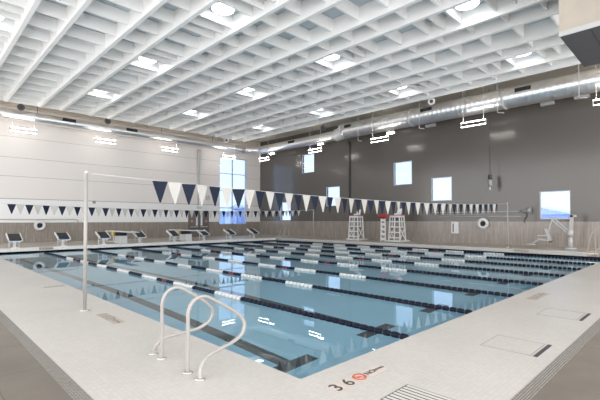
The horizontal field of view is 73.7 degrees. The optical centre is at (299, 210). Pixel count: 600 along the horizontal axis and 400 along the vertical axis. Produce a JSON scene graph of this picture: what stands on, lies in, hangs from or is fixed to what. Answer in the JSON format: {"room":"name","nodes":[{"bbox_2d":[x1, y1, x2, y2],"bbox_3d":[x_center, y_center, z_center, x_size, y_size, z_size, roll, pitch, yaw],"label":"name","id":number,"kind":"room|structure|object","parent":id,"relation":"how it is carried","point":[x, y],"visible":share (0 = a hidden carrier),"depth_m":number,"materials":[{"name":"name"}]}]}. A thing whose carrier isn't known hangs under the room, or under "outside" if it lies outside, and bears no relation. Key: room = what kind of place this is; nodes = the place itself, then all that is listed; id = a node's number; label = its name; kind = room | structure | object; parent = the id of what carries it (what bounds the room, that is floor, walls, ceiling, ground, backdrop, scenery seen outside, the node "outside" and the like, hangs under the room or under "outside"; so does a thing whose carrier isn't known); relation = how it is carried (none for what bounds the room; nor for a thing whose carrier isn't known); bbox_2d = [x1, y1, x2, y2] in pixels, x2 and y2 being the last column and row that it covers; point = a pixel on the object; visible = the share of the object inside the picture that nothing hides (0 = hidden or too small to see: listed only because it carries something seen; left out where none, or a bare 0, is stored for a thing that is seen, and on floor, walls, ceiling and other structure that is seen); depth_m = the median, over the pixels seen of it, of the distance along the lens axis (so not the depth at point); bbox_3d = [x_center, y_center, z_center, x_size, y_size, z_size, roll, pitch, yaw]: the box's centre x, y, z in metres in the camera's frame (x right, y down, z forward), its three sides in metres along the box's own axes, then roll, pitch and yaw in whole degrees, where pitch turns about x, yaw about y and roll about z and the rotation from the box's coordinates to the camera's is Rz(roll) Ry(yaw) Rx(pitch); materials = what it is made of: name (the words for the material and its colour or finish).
{"room":"indoor swimming pool","nodes":[
{"label":"indoor swimming pool","id":0,"kind":"room"},
{"bbox_2d":[0,105,259,242],"bbox_3d":[-16.780,-2.525,29.839,35.600,9.900,0.300,1,-2,-44],"label":"wall","id":1,"kind":"structure","parent":0,"point":[48,166],"depth_m":31.02,"materials":[{"name":"white paint"}]},
{"bbox_2d":[33,220,45,230],"bbox_3d":[-18.212,1.014,28.005,0.765,0.765,0.188,1,-2,-44],"label":"buoy","id":2,"kind":"object","parent":1,"relation":"attached to","point":[37,225],"visible":1,"depth_m":27.96,"materials":[{"name":"white plastic"}]},
{"bbox_2d":[0,219,78,221],"bbox_3d":[-22.904,0.568,23.467,18.033,0.245,0.070,1,-2,-44],"label":"conduit pipe","id":3,"kind":"object","parent":1,"relation":"attached to","point":[0,219],"visible":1,"depth_m":28.01,"materials":[{"name":"metal"}]},
{"bbox_2d":[0,100,259,146],"bbox_3d":[-16.777,-7.223,29.516,35.000,0.480,0.280,1,-2,-44],"label":"trim","id":4,"kind":"structure","parent":1,"relation":"attached to","point":[29,107],"depth_m":32.06,"materials":[{"name":"beige paint"}]},
{"bbox_2d":[188,211,208,236],"bbox_3d":[-9.286,1.166,36.797,2.120,2.400,0.159,1,-2,-44],"label":"door","id":5,"kind":"structure","parent":1,"relation":"in","point":[199,223],"depth_m":36.66,"materials":[{"name":"grey paint"}]},
{"bbox_2d":[198,149,200,204],"bbox_3d":[-9.270,-3.099,36.756,0.258,5.166,0.277,1,-1,-22],"label":"pipe","id":6,"kind":"object","parent":1,"relation":"attached to","point":[199,150],"visible":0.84,"depth_m":36.73,"materials":[{"name":"metal"}]},
{"bbox_2d":[219,157,245,223],"bbox_3d":[-6.653,-1.949,39.654,3.220,6.500,0.080,1,-2,-44],"label":"window","id":7,"kind":"structure","parent":1,"relation":"in","point":[220,157],"depth_m":39.56,"materials":[{"name":"grey"}]},
{"bbox_2d":[0,253,599,399],"bbox_3d":[-0.020,2.251,15.666,30.800,0.300,30.150,1,-2,-44],"label":"floor","id":8,"kind":"structure","parent":0,"point":[22,377],"depth_m":4.43,"materials":[{"name":"grey tile"}]},
{"bbox_2d":[586,232,599,256],"bbox_3d":[14.010,1.602,18.912,0.327,1.254,0.837,1,-2,-44],"label":"pool ladder","id":9,"kind":"object","parent":8,"relation":"on","point":[592,232],"visible":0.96,"depth_m":19.00,"materials":[{"name":"grey"}]},
{"bbox_2d":[0,235,599,256],"bbox_3d":[-6.689,2.223,19.244,35.300,0.520,28.800,1,-2,-44],"label":"floor","id":10,"kind":"structure","parent":0,"point":[145,240],"depth_m":27.27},
{"bbox_2d":[5,233,22,247],"bbox_3d":[-15.687,1.612,21.952,0.660,0.814,0.885,1,-2,-44],"label":"starting block","id":11,"kind":"object","parent":10,"relation":"on","point":[14,238],"visible":1,"depth_m":21.84,"materials":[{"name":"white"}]},
{"bbox_2d":[54,232,70,245],"bbox_3d":[-14.010,1.650,23.599,0.660,0.814,0.885,1,-2,-44],"label":"starting block","id":12,"kind":"object","parent":10,"relation":"on","point":[60,236],"visible":1,"depth_m":23.53,"materials":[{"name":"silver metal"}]},
{"bbox_2d":[95,231,110,244],"bbox_3d":[-12.405,1.686,25.175,0.660,0.814,0.885,1,-2,-44],"label":"starting block","id":13,"kind":"object","parent":10,"relation":"on","point":[101,235],"visible":0.99,"depth_m":25.09,"materials":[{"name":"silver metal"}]},
{"bbox_2d":[107,230,139,243],"bbox_3d":[-11.764,1.723,26.327,0.710,0.795,4.600,1,-2,-44],"label":"springboard","id":14,"kind":"object","parent":10,"relation":"on","point":[120,236],"visible":0.9,"depth_m":26.17,"materials":[{"name":"white plastic"}]},
{"bbox_2d":[132,230,145,242],"bbox_3d":[-10.779,1.723,26.773,0.660,0.814,0.885,1,-2,-44],"label":"starting block","id":15,"kind":"object","parent":10,"relation":"on","point":[141,234],"visible":0.96,"depth_m":26.67,"materials":[{"name":"silver metal"}]},
{"bbox_2d":[166,230,179,241],"bbox_3d":[-9.032,1.763,28.490,0.660,0.814,0.885,1,-2,-44],"label":"starting block","id":16,"kind":"object","parent":10,"relation":"on","point":[174,234],"visible":1,"depth_m":28.37,"materials":[{"name":"silver metal"}]},
{"bbox_2d":[169,229,205,240],"bbox_3d":[-8.426,1.799,29.607,0.710,0.795,4.600,1,-2,-44],"label":"springboard","id":17,"kind":"object","parent":10,"relation":"on","point":[185,235],"visible":0.8,"depth_m":29.47,"materials":[{"name":"white plastic"}]},
{"bbox_2d":[197,229,209,239],"bbox_3d":[-7.320,1.801,30.172,0.660,0.814,0.885,1,-2,-44],"label":"starting block","id":18,"kind":"object","parent":10,"relation":"on","point":[203,233],"visible":0.91,"depth_m":30.05,"materials":[{"name":"silver metal"}]},
{"bbox_2d":[223,229,235,238],"bbox_3d":[-5.608,1.840,31.853,0.660,0.814,0.885,1,-2,-44],"label":"starting block","id":19,"kind":"object","parent":10,"relation":"on","point":[230,232],"visible":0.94,"depth_m":31.77,"materials":[{"name":"silver metal"}]},
{"bbox_2d":[247,228,258,237],"bbox_3d":[-3.932,1.878,33.500,0.660,0.814,0.885,1,-2,-44],"label":"starting block","id":20,"kind":"object","parent":10,"relation":"on","point":[253,231],"visible":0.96,"depth_m":33.38,"materials":[{"name":"silver metal"}]},
{"bbox_2d":[0,237,586,257],"bbox_3d":[-5.640,2.143,15.860,32.050,0.524,22.500,1,-2,-44],"label":"trim","id":21,"kind":"structure","parent":10,"relation":"attached to","point":[382,244],"depth_m":24.73,"materials":[{"name":"tile"}]},
{"bbox_2d":[514,249,528,252],"bbox_3d":[11.546,2.082,20.870,0.021,0.148,0.712,1,-2,-44],"label":"depth marker","id":22,"kind":"object","parent":21,"relation":"attached to","point":[515,250],"visible":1,"depth_m":20.88,"materials":[{"name":"beige tile"}]},
{"bbox_2d":[312,210,313,238],"bbox_3d":[1.102,1.079,32.819,0.167,2.388,0.170,1,-2,-44],"label":"flag pole","id":23,"kind":"object","parent":10,"relation":"on","point":[313,210],"visible":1,"depth_m":32.78,"materials":[{"name":"grey"}]},
{"bbox_2d":[0,203,299,217],"bbox_3d":[-6.321,0.077,25.127,0.098,0.690,21.289,-1,-2,44],"label":"string","id":24,"kind":"object","parent":23,"relation":"hanging from","point":[20,207],"visible":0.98,"depth_m":22.09,"materials":[{"name":"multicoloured fabric"}]},
{"bbox_2d":[346,210,367,239],"bbox_3d":[4.468,1.062,31.255,1.295,2.346,1.141,1,-2,-44],"label":"chair","id":25,"kind":"object","parent":10,"relation":"on","point":[357,215],"visible":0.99,"depth_m":31.01,"materials":[{"name":"white plastic"}]},
{"bbox_2d":[378,214,387,240],"bbox_3d":[5.937,1.190,28.608,0.340,1.956,0.700,1,-2,-44],"label":"rack","id":26,"kind":"object","parent":10,"relation":"on","point":[383,217],"visible":1,"depth_m":28.55,"materials":[{"name":"white plastic"}]},
{"bbox_2d":[386,209,409,241],"bbox_3d":[7.027,1.002,28.653,1.295,2.346,1.141,1,-2,-44],"label":"chair","id":27,"kind":"object","parent":10,"relation":"on","point":[397,214],"visible":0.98,"depth_m":28.37,"materials":[{"name":"white plastic"}]},
{"bbox_2d":[506,203,509,247],"bbox_3d":[11.531,0.785,22.209,0.167,2.488,0.170,1,-2,-44],"label":"flag pole","id":28,"kind":"object","parent":10,"relation":"on","point":[507,203],"visible":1,"depth_m":22.18,"materials":[{"name":"grey"}]},
{"bbox_2d":[90,173,497,214],"bbox_3d":[3.702,-0.227,14.975,21.230,0.710,0.149,1,-2,-43],"label":"string","id":29,"kind":"object","parent":28,"relation":"hanging from","point":[160,186],"visible":1,"depth_m":11.22,"materials":[{"name":"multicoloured fabric"}]},
{"bbox_2d":[527,215,576,249],"bbox_3d":[13.504,1.110,21.478,0.594,1.801,2.277,1,-2,-44],"label":"lift","id":30,"kind":"object","parent":10,"relation":"on","point":[570,232],"visible":0.99,"depth_m":20.95,"materials":[{"name":"white metal"}]},
{"bbox_2d":[0,240,599,258],"bbox_3d":[-1.046,3.615,19.534,19.800,2.910,23.150,1,-2,-44],"label":"basin","id":31,"kind":"object","parent":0,"point":[262,240],"visible":0.03,"depth_m":24.83,"materials":[{"name":"paint"}]},
{"bbox_2d":[0,258,599,399],"bbox_3d":[-1.058,2.311,18.305,21.580,0.302,24.930,1,-2,-44],"label":"pool deck","id":32,"kind":"structure","parent":31,"relation":"attached to","point":[107,360],"depth_m":5.34,"materials":[{"name":"white tile"}]},
{"bbox_2d":[80,171,89,311],"bbox_3d":[-4.131,0.571,7.702,0.167,2.688,0.170,1,-2,-44],"label":"flag pole","id":33,"kind":"object","parent":32,"relation":"on","point":[84,309],"visible":1,"depth_m":7.68,"materials":[{"name":"grey metal"}]},
{"bbox_2d":[97,313,124,323],"bbox_3d":[-3.366,1.899,7.088,0.194,0.021,0.931,1,-2,-44],"label":"depth marker","id":34,"kind":"object","parent":32,"relation":"on","point":[106,316],"visible":1,"depth_m":7.07,"materials":[{"name":"beige tile"}]},
{"bbox_2d":[149,286,213,359],"bbox_3d":[-1.562,1.417,5.370,0.839,0.890,0.356,1,-2,-44],"label":"grab rail","id":35,"kind":"object","parent":32,"relation":"on","point":[162,337],"visible":0.97,"depth_m":5.17,"materials":[{"name":"grey metal"}]},
{"bbox_2d":[182,294,245,381],"bbox_3d":[-0.928,1.416,4.725,0.839,0.863,0.399,1,-2,-44],"label":"grab rail","id":36,"kind":"object","parent":32,"relation":"on","point":[199,378],"visible":1,"depth_m":4.56,"materials":[{"name":"silver metal"}]},
{"bbox_2d":[0,310,599,399],"bbox_3d":[-1.058,2.308,18.206,21.720,0.303,25.070,1,-2,-44],"label":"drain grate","id":37,"kind":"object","parent":32,"relation":"attached to","point":[62,378],"depth_m":4.78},
{"bbox_2d":[325,365,387,392],"bbox_3d":[0.654,1.835,4.420,0.931,0.021,0.194,1,-2,-44],"label":"depth marker","id":38,"kind":"object","parent":32,"relation":"on","point":[337,387],"visible":1,"depth_m":4.37,"materials":[{"name":"beige tile"}]},
{"bbox_2d":[380,384,453,399],"bbox_3d":[1.280,1.818,3.722,0.500,0.008,0.920,1,-2,-44],"label":"drain grate","id":39,"kind":"object","parent":32,"relation":"on","point":[407,392],"visible":1,"depth_m":3.95,"materials":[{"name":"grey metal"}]},
{"bbox_2d":[480,335,551,356],"bbox_3d":[3.007,1.864,5.566,0.690,0.004,0.710,1,-2,-44],"label":"deck hatch","id":40,"kind":"object","parent":32,"relation":"on","point":[546,347],"visible":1,"depth_m":5.37,"materials":[{"name":"beige"}]},
{"bbox_2d":[526,293,548,299],"bbox_3d":[5.462,1.946,9.162,1.095,0.021,0.228,1,-2,-44],"label":"depth marker","id":41,"kind":"object","parent":32,"relation":"on","point":[538,295],"visible":1,"depth_m":9.11,"materials":[{"name":"beige tile"}]},
{"bbox_2d":[537,308,589,320],"bbox_3d":[4.883,1.906,7.409,0.750,0.004,0.710,1,-2,-44],"label":"deck hatch","id":42,"kind":"object","parent":32,"relation":"on","point":[587,314],"visible":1,"depth_m":7.21,"materials":[{"name":"beige"}]},
{"bbox_2d":[0,241,599,378],"bbox_3d":[-1.047,2.240,19.566,19.800,0.001,23.150,1,-2,-44],"label":"pool water","id":43,"kind":"object","parent":31,"relation":"in","point":[299,346],"visible":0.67,"depth_m":10.33,"materials":[{"name":"blue liquid"}]},
{"bbox_2d":[40,251,408,338],"bbox_3d":[-6.481,2.093,14.226,0.116,0.116,23.148,1,-2,-44],"label":"lane rope","id":44,"kind":"object","parent":43,"relation":"on","point":[385,332],"visible":0.9,"depth_m":8.15,"materials":[{"name":"black plastic"}]},
{"bbox_2d":[90,250,471,313],"bbox_3d":[-4.826,2.130,15.852,0.116,0.116,23.148,1,-2,-44],"label":"lane rope","id":45,"kind":"object","parent":43,"relation":"on","point":[453,309],"visible":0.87,"depth_m":10.28,"materials":[{"name":"black plastic"}]},
{"bbox_2d":[125,247,513,296],"bbox_3d":[-3.136,2.168,17.513,0.116,0.116,23.148,1,-2,-44],"label":"lane rope","id":46,"kind":"object","parent":43,"relation":"on","point":[246,262],"visible":0.87,"depth_m":12.40,"materials":[{"name":"black plastic"}]},
{"bbox_2d":[165,246,542,285],"bbox_3d":[-1.438,2.207,19.180,0.116,0.116,23.148,1,-2,-44],"label":"lane rope","id":47,"kind":"object","parent":43,"relation":"on","point":[326,262],"visible":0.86,"depth_m":14.46,"materials":[{"name":"black plastic"}]},
{"bbox_2d":[192,244,564,276],"bbox_3d":[0.252,2.245,20.841,0.116,0.116,23.148,1,-2,-44],"label":"lane rope","id":48,"kind":"object","parent":43,"relation":"on","point":[418,263],"visible":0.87,"depth_m":16.45,"materials":[{"name":"black plastic"}]},
{"bbox_2d":[223,243,580,269],"bbox_3d":[1.950,2.283,22.509,0.116,0.116,23.148,1,-2,-44],"label":"lane rope","id":49,"kind":"object","parent":43,"relation":"on","point":[487,262],"visible":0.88,"depth_m":18.37,"materials":[{"name":"black plastic"}]},
{"bbox_2d":[251,242,594,264],"bbox_3d":[3.662,2.322,24.191,0.116,0.116,23.148,1,-2,-44],"label":"lane rope","id":50,"kind":"object","parent":43,"relation":"on","point":[553,261],"visible":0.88,"depth_m":20.25,"materials":[{"name":"black plastic"}]},
{"bbox_2d":[276,241,599,260],"bbox_3d":[5.373,2.361,25.872,0.116,0.116,23.148,1,-2,-44],"label":"lane rope","id":51,"kind":"object","parent":43,"relation":"on","point":[276,241],"visible":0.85,"depth_m":22.40,"materials":[{"name":"black plastic"}]},
{"bbox_2d":[28,0,599,142],"bbox_3d":[-4.269,-7.866,17.227,35.600,0.200,36.000,1,-2,-44],"label":"ceiling","id":52,"kind":"structure","parent":0,"point":[571,69],"depth_m":22.11,"materials":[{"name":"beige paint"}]},
{"bbox_2d":[0,0,27,52],"bbox_3d":[-8.488,-7.536,11.775,1.830,0.690,33.150,1,-2,-44],"label":"ceiling beam","id":53,"kind":"structure","parent":52,"relation":"attached to","point":[11,10],"depth_m":15.12,"materials":[{"name":"white paint"}]},
{"bbox_2d":[17,104,24,110],"bbox_3d":[-18.149,-7.030,25.985,0.434,1.059,0.395,1,-2,-44],"label":"ceiling speaker","id":54,"kind":"object","parent":52,"relation":"hanging from","point":[21,107],"visible":0.9,"depth_m":25.87,"materials":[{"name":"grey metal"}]},
{"bbox_2d":[9,102,36,133],"bbox_3d":[-17.925,-6.326,25.954,1.480,2.467,0.120,1,-2,-44],"label":"pendant light","id":55,"kind":"object","parent":52,"relation":"hanging from","point":[12,102],"visible":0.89,"depth_m":25.83,"materials":[{"name":"white metal"}]},
{"bbox_2d":[0,0,76,95],"bbox_3d":[-7.394,-7.511,12.850,1.240,0.690,33.150,1,-2,-44],"label":"ceiling beam","id":56,"kind":"structure","parent":52,"relation":"attached to","point":[25,39],"depth_m":16.92,"materials":[{"name":"white paint"}]},
{"bbox_2d":[4,0,142,102],"bbox_3d":[-6.299,-7.487,13.926,1.830,0.690,33.150,1,-2,-44],"label":"ceiling beam","id":57,"kind":"structure","parent":52,"relation":"attached to","point":[62,53],"depth_m":17.80,"materials":[{"name":"white paint"}]},
{"bbox_2d":[95,120,115,143],"bbox_3d":[-14.321,-6.245,29.495,1.480,2.467,0.120,1,-2,-44],"label":"pendant light","id":58,"kind":"object","parent":52,"relation":"hanging from","point":[114,120],"visible":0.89,"depth_m":29.45,"materials":[{"name":"white metal"}]},
{"bbox_2d":[38,0,190,106],"bbox_3d":[-5.204,-7.462,15.002,1.240,0.690,33.150,1,-2,-44],"label":"ceiling beam","id":59,"kind":"structure","parent":52,"relation":"attached to","point":[104,56],"depth_m":17.92,"materials":[{"name":"white paint"}]},
{"bbox_2d":[0,96,242,140],"bbox_3d":[-15.220,-7.178,28.451,27.730,0.640,0.080,1,-2,-44],"label":"trim","id":60,"kind":"structure","parent":52,"relation":"attached to","point":[15,100],"depth_m":29.09,"materials":[{"name":"white paint"}]},
{"bbox_2d":[0,106,245,152],"bbox_3d":[-16.298,-6.701,28.574,30.380,1.598,0.703,1,-2,-44],"label":"air duct","id":61,"kind":"object","parent":52,"relation":"hanging from","point":[5,113],"visible":0.98,"depth_m":30.16,"materials":[{"name":"white metal"}]},
{"bbox_2d":[62,118,75,122],"bbox_3d":[-16.244,-6.394,28.169,0.840,0.220,0.060,1,-2,-44],"label":"grille","id":62,"kind":"object","parent":61,"relation":"attached to","point":[64,120],"depth_m":28.10,"materials":[{"name":"black"}]},
{"bbox_2d":[126,128,137,131],"bbox_3d":[-13.120,-6.323,31.238,0.840,0.220,0.060,1,-2,-44],"label":"grille","id":63,"kind":"object","parent":61,"relation":"attached to","point":[127,129],"depth_m":31.18,"materials":[{"name":"black"}]},
{"bbox_2d":[138,57,155,62],"bbox_3d":[-7.465,-7.556,19.617,0.860,0.290,0.860,1,-2,-44],"label":"ceiling light","id":64,"kind":"object","parent":52,"relation":"attached to","point":[142,59],"visible":0.34,"depth_m":19.69,"materials":[{"name":"plastic"}]},
{"bbox_2d":[60,0,275,111],"bbox_3d":[-4.109,-7.437,16.077,1.830,0.690,33.150,1,-2,-44],"label":"ceiling beam","id":65,"kind":"structure","parent":52,"relation":"attached to","point":[202,20],"depth_m":18.01,"materials":[{"name":"white paint"}]},
{"bbox_2d":[161,133,177,151],"bbox_3d":[-10.739,-6.164,33.014,1.480,2.467,0.120,1,-2,-44],"label":"pendant light","id":66,"kind":"object","parent":52,"relation":"hanging from","point":[176,133],"visible":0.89,"depth_m":33.27,"materials":[{"name":"white metal"}]},
{"bbox_2d":[89,0,326,115],"bbox_3d":[-3.014,-7.413,17.153,1.240,0.690,33.150,1,-2,-44],"label":"ceiling beam","id":67,"kind":"structure","parent":52,"relation":"attached to","point":[243,23],"depth_m":18.23,"materials":[{"name":"white paint"}]},
{"bbox_2d":[211,2,234,14],"bbox_3d":[-2.874,-7.663,14.947,0.860,0.290,0.860,1,-2,-44],"label":"ceiling light","id":68,"kind":"object","parent":52,"relation":"attached to","point":[218,8],"visible":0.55,"depth_m":14.93,"materials":[{"name":"white plastic"}]},
{"bbox_2d":[222,140,235,159],"bbox_3d":[-6.572,-6.070,37.108,1.480,2.467,0.120,1,-2,-44],"label":"pendant light","id":69,"kind":"object","parent":52,"relation":"hanging from","point":[234,140],"visible":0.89,"depth_m":37.40,"materials":[{"name":"white metal"}]},
{"bbox_2d":[107,0,388,118],"bbox_3d":[-1.919,-7.388,18.228,1.830,0.690,33.150,1,-2,-44],"label":"ceiling beam","id":70,"kind":"structure","parent":52,"relation":"attached to","point":[311,10],"depth_m":18.48,"materials":[{"name":"white paint"}]},
{"bbox_2d":[132,0,439,122],"bbox_3d":[-2.699,-7.319,21.211,1.240,0.690,27.800,1,-2,-44],"label":"ceiling beam","id":71,"kind":"structure","parent":52,"relation":"attached to","point":[369,13],"depth_m":18.00,"materials":[{"name":"white metal"}]},
{"bbox_2d":[308,124,321,152],"bbox_3d":[1.243,-6.085,32.982,0.120,2.467,1.480,1,-2,-44],"label":"pendant light","id":72,"kind":"object","parent":52,"relation":"hanging from","point":[320,124],"visible":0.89,"depth_m":32.55,"materials":[{"name":"white metal"}]},
{"bbox_2d":[324,54,339,59],"bbox_3d":[1.505,-7.564,19.249,0.860,0.290,0.860,1,-2,-44],"label":"ceiling light","id":73,"kind":"object","parent":52,"relation":"attached to","point":[332,57],"visible":0.3,"depth_m":19.33,"materials":[{"name":"plastic"}]},
{"bbox_2d":[148,0,516,125],"bbox_3d":[-1.605,-7.295,22.287,1.830,0.690,27.800,1,-2,-44],"label":"ceiling beam","id":74,"kind":"structure","parent":52,"relation":"attached to","point":[363,36],"depth_m":18.48,"materials":[{"name":"white metal"}]},
{"bbox_2d":[170,0,548,129],"bbox_3d":[-0.510,-7.270,23.363,1.240,0.690,27.800,1,-2,-44],"label":"ceiling beam","id":75,"kind":"structure","parent":52,"relation":"attached to","point":[482,13],"depth_m":17.92,"materials":[{"name":"white metal"}]},
{"bbox_2d":[184,0,558,131],"bbox_3d":[0.585,-7.245,24.438,1.830,0.690,27.800,1,-2,-44],"label":"ceiling beam","id":76,"kind":"structure","parent":52,"relation":"attached to","point":[453,41],"depth_m":19.42,"materials":[{"name":"white metal"}]},
{"bbox_2d":[370,109,388,142],"bbox_3d":[5.659,-6.188,28.490,0.120,2.467,1.480,1,-2,-44],"label":"pendant light","id":77,"kind":"object","parent":52,"relation":"hanging from","point":[386,109],"visible":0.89,"depth_m":28.51,"materials":[{"name":"white metal"}]},
{"bbox_2d":[203,18,558,134],"bbox_3d":[1.680,-7.220,25.514,1.240,0.690,27.800,1,-2,-44],"label":"ceiling beam","id":78,"kind":"structure","parent":52,"relation":"attached to","point":[544,28],"depth_m":20.12,"materials":[{"name":"white metal"}]},
{"bbox_2d":[215,34,564,136],"bbox_3d":[2.775,-7.196,26.589,1.830,0.690,27.800,1,-2,-44],"label":"ceiling beam","id":79,"kind":"structure","parent":52,"relation":"attached to","point":[539,46],"depth_m":22.38,"materials":[{"name":"white metal"}]},
{"bbox_2d":[232,44,574,139],"bbox_3d":[3.870,-7.171,27.665,1.240,0.690,27.800,1,-2,-44],"label":"ceiling beam","id":80,"kind":"structure","parent":52,"relation":"attached to","point":[533,59],"depth_m":22.50,"materials":[{"name":"white metal"}]},
{"bbox_2d":[243,56,580,141],"bbox_3d":[4.369,-7.160,28.155,0.160,0.690,27.800,1,-2,-44],"label":"ceiling beam","id":81,"kind":"structure","parent":52,"relation":"attached to","point":[571,61],"depth_m":23.84,"materials":[{"name":"white metal"}]},
{"bbox_2d":[245,67,599,153],"bbox_3d":[7.138,-6.617,27.994,34.426,1.793,1.640,-1,-2,44],"label":"air duct","id":82,"kind":"object","parent":52,"relation":"hanging from","point":[565,86],"visible":0.97,"depth_m":24.64,"materials":[{"name":"white metal"}]},
{"bbox_2d":[420,107,431,111],"bbox_3d":[8.250,-6.651,26.209,0.060,0.220,0.800,1,-2,-44],"label":"grille","id":83,"kind":"object","parent":82,"relation":"attached to","point":[424,109],"depth_m":26.17,"materials":[{"name":"black"}]},
{"bbox_2d":[515,85,530,91],"bbox_3d":[12.294,-6.746,22.094,0.060,0.220,0.800,1,-2,-44],"label":"grille","id":84,"kind":"object","parent":82,"relation":"attached to","point":[525,88],"depth_m":22.05,"materials":[{"name":"black"}]},
{"bbox_2d":[455,0,479,9],"bbox_3d":[6.096,-7.672,14.579,0.860,0.290,0.860,1,-2,-44],"label":"ceiling light","id":85,"kind":"object","parent":52,"relation":"attached to","point":[474,3],"visible":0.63,"depth_m":14.65,"materials":[{"name":"plastic"}]},
{"bbox_2d":[460,93,485,127],"bbox_3d":[10.285,-6.296,23.784,0.120,2.467,1.480,1,-2,-44],"label":"pendant light","id":86,"kind":"object","parent":52,"relation":"hanging from","point":[483,119],"visible":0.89,"depth_m":23.52,"materials":[{"name":"white metal"}]},
{"bbox_2d":[488,112,491,189],"bbox_3d":[11.715,-4.431,24.711,0.260,6.315,0.260,1,-2,-44],"label":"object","id":87,"kind":"object","parent":52,"relation":"hanging from","point":[489,175],"visible":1,"depth_m":24.63,"materials":[{"name":"grey metal"}]},
{"bbox_2d":[559,0,599,66],"bbox_3d":[10.419,-6.459,10.757,3.330,2.890,5.230,1,-2,-44],"label":"slab","id":88,"kind":"object","parent":52,"relation":"attached to","point":[584,45],"visible":1,"depth_m":11.34,"materials":[{"name":"beige concrete"}]},
{"bbox_2d":[559,20,599,36],"bbox_3d":[9.217,-5.072,9.544,0.040,0.140,5.230,1,-2,-44],"label":"trim","id":89,"kind":"structure","parent":88,"relation":"attached to","point":[596,23],"depth_m":11.04,"materials":[{"name":"grey paint"}]},
{"bbox_2d":[260,92,599,248],"bbox_3d":[10.528,-2.584,27.233,0.300,9.900,41.700,1,-2,-44],"label":"wall","id":90,"kind":"structure","parent":0,"point":[534,148],"depth_m":26.57,"materials":[{"name":"grey paint"}]},
{"bbox_2d":[326,186,339,205],"bbox_3d":[2.901,-1.274,34.837,0.080,1.690,1.560,1,-2,-44],"label":"window","id":91,"kind":"structure","parent":90,"relation":"in","point":[335,186],"depth_m":35.11,"materials":[{"name":"grey"}]},
{"bbox_2d":[348,142,349,214],"bbox_3d":[4.119,-2.543,33.399,0.166,6.500,0.166,1,-1,-22],"label":"pipe","id":92,"kind":"object","parent":90,"relation":"attached to","point":[348,142],"visible":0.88,"depth_m":33.38,"materials":[{"name":"grey metal"}]},
{"bbox_2d":[394,161,411,184],"bbox_3d":[7.716,-2.822,29.972,0.080,1.740,1.560,1,-2,-44],"label":"window","id":93,"kind":"structure","parent":90,"relation":"in","point":[404,161],"depth_m":30.03,"materials":[{"name":"grey"}]},
{"bbox_2d":[431,176,451,200],"bbox_3d":[9.840,-1.522,27.780,0.080,1.640,1.520,1,-2,-44],"label":"window","id":94,"kind":"structure","parent":90,"relation":"in","point":[451,176],"depth_m":27.74,"materials":[{"name":"grey"}]},
{"bbox_2d":[451,222,458,233],"bbox_3d":[10.425,1.119,26.892,0.204,0.780,0.480,1,-2,-44],"label":"box","id":95,"kind":"object","parent":90,"relation":"attached to","point":[454,225],"visible":1,"depth_m":26.78,"materials":[{"name":"white plastic"}]},
{"bbox_2d":[433,211,519,212],"bbox_3d":[11.289,0.070,26.097,0.040,0.060,5.700,1,-2,-44],"label":"wall rail","id":96,"kind":"object","parent":90,"relation":"attached to","point":[489,211],"visible":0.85,"depth_m":25.22,"materials":[{"name":"metal"}]},
{"bbox_2d":[477,218,488,229],"bbox_3d":[11.705,0.809,25.605,0.188,0.766,0.766,1,-2,-44],"label":"buoy","id":97,"kind":"object","parent":90,"relation":"attached to","point":[484,222],"visible":1,"depth_m":25.56,"materials":[{"name":"white plastic"}]},
{"bbox_2d":[453,216,524,216],"bbox_3d":[11.535,0.364,25.840,0.040,0.040,5.400,1,-2,-44],"label":"wall rail","id":98,"kind":"object","parent":90,"relation":"attached to","point":[453,216],"visible":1,"depth_m":25.38,"materials":[{"name":"metal"}]},
{"bbox_2d":[520,207,531,222],"bbox_3d":[13.408,0.258,23.779,0.380,0.963,0.591,1,-2,-44],"label":"wall fixture","id":99,"kind":"object","parent":90,"relation":"attached to","point":[526,210],"depth_m":23.66,"materials":[{"name":"grey metal"}]},
{"bbox_2d":[540,100,554,106],"bbox_3d":[14.261,-6.186,23.062,0.334,0.170,0.680,1,-2,-44],"label":"floodlight","id":100,"kind":"object","parent":90,"relation":"attached to","point":[542,104],"visible":0.9,"depth_m":22.93,"materials":[{"name":"grey paint"}]},
{"bbox_2d":[540,190,570,218],"bbox_3d":[14.606,-0.344,22.902,0.080,1.620,1.540,1,-2,-44],"label":"window","id":101,"kind":"structure","parent":90,"relation":"in","point":[562,190],"depth_m":22.88,"materials":[{"name":"grey"}]},
{"bbox_2d":[574,94,589,99],"bbox_3d":[15.418,-6.263,21.886,0.334,0.170,0.680,1,-2,-44],"label":"floodlight","id":102,"kind":"object","parent":90,"relation":"attached to","point":[584,95],"visible":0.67,"depth_m":21.77,"materials":[{"name":"grey paint"}]},
{"label":"outside","id":103,"kind":"structure","parent":0,"visible":0},
{"bbox_3d":[-45.184,4.382,93.127,220.000,0.200,130.000,1,-2,-44],"label":"ground","id":104,"kind":"structure","parent":103,"visible":0},
{"bbox_2d":[220,208,236,223],"bbox_3d":[-17.774,1.519,73.856,9.800,4.640,8.800,1,-2,-44],"label":"neighbouring building","id":105,"kind":"structure","parent":104,"relation":"on","point":[223,220],"depth_m":73.02,"materials":[{"name":"blue"}]},
{"bbox_2d":[229,204,244,223],"bbox_3d":[-9.240,1.297,79.445,7.800,5.340,8.800,1,-2,-44],"label":"neighbouring building","id":106,"kind":"structure","parent":104,"relation":"on","point":[240,220],"depth_m":76.71,"materials":[{"name":"blue"}]},
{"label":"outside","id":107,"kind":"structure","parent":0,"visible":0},
{"bbox_3d":[68.866,3.413,50.984,116.400,0.200,89.990,1,-2,-44],"label":"ground","id":108,"kind":"structure","parent":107,"visible":0},
{"bbox_2d":[541,207,569,217],"bbox_3d":[34.765,1.427,57.485,10.800,4.070,9.800,1,-2,-44],"label":"neighbouring building","id":109,"kind":"structure","parent":108,"relation":"on","point":[546,212],"depth_m":52.29,"materials":[{"name":"blue"}]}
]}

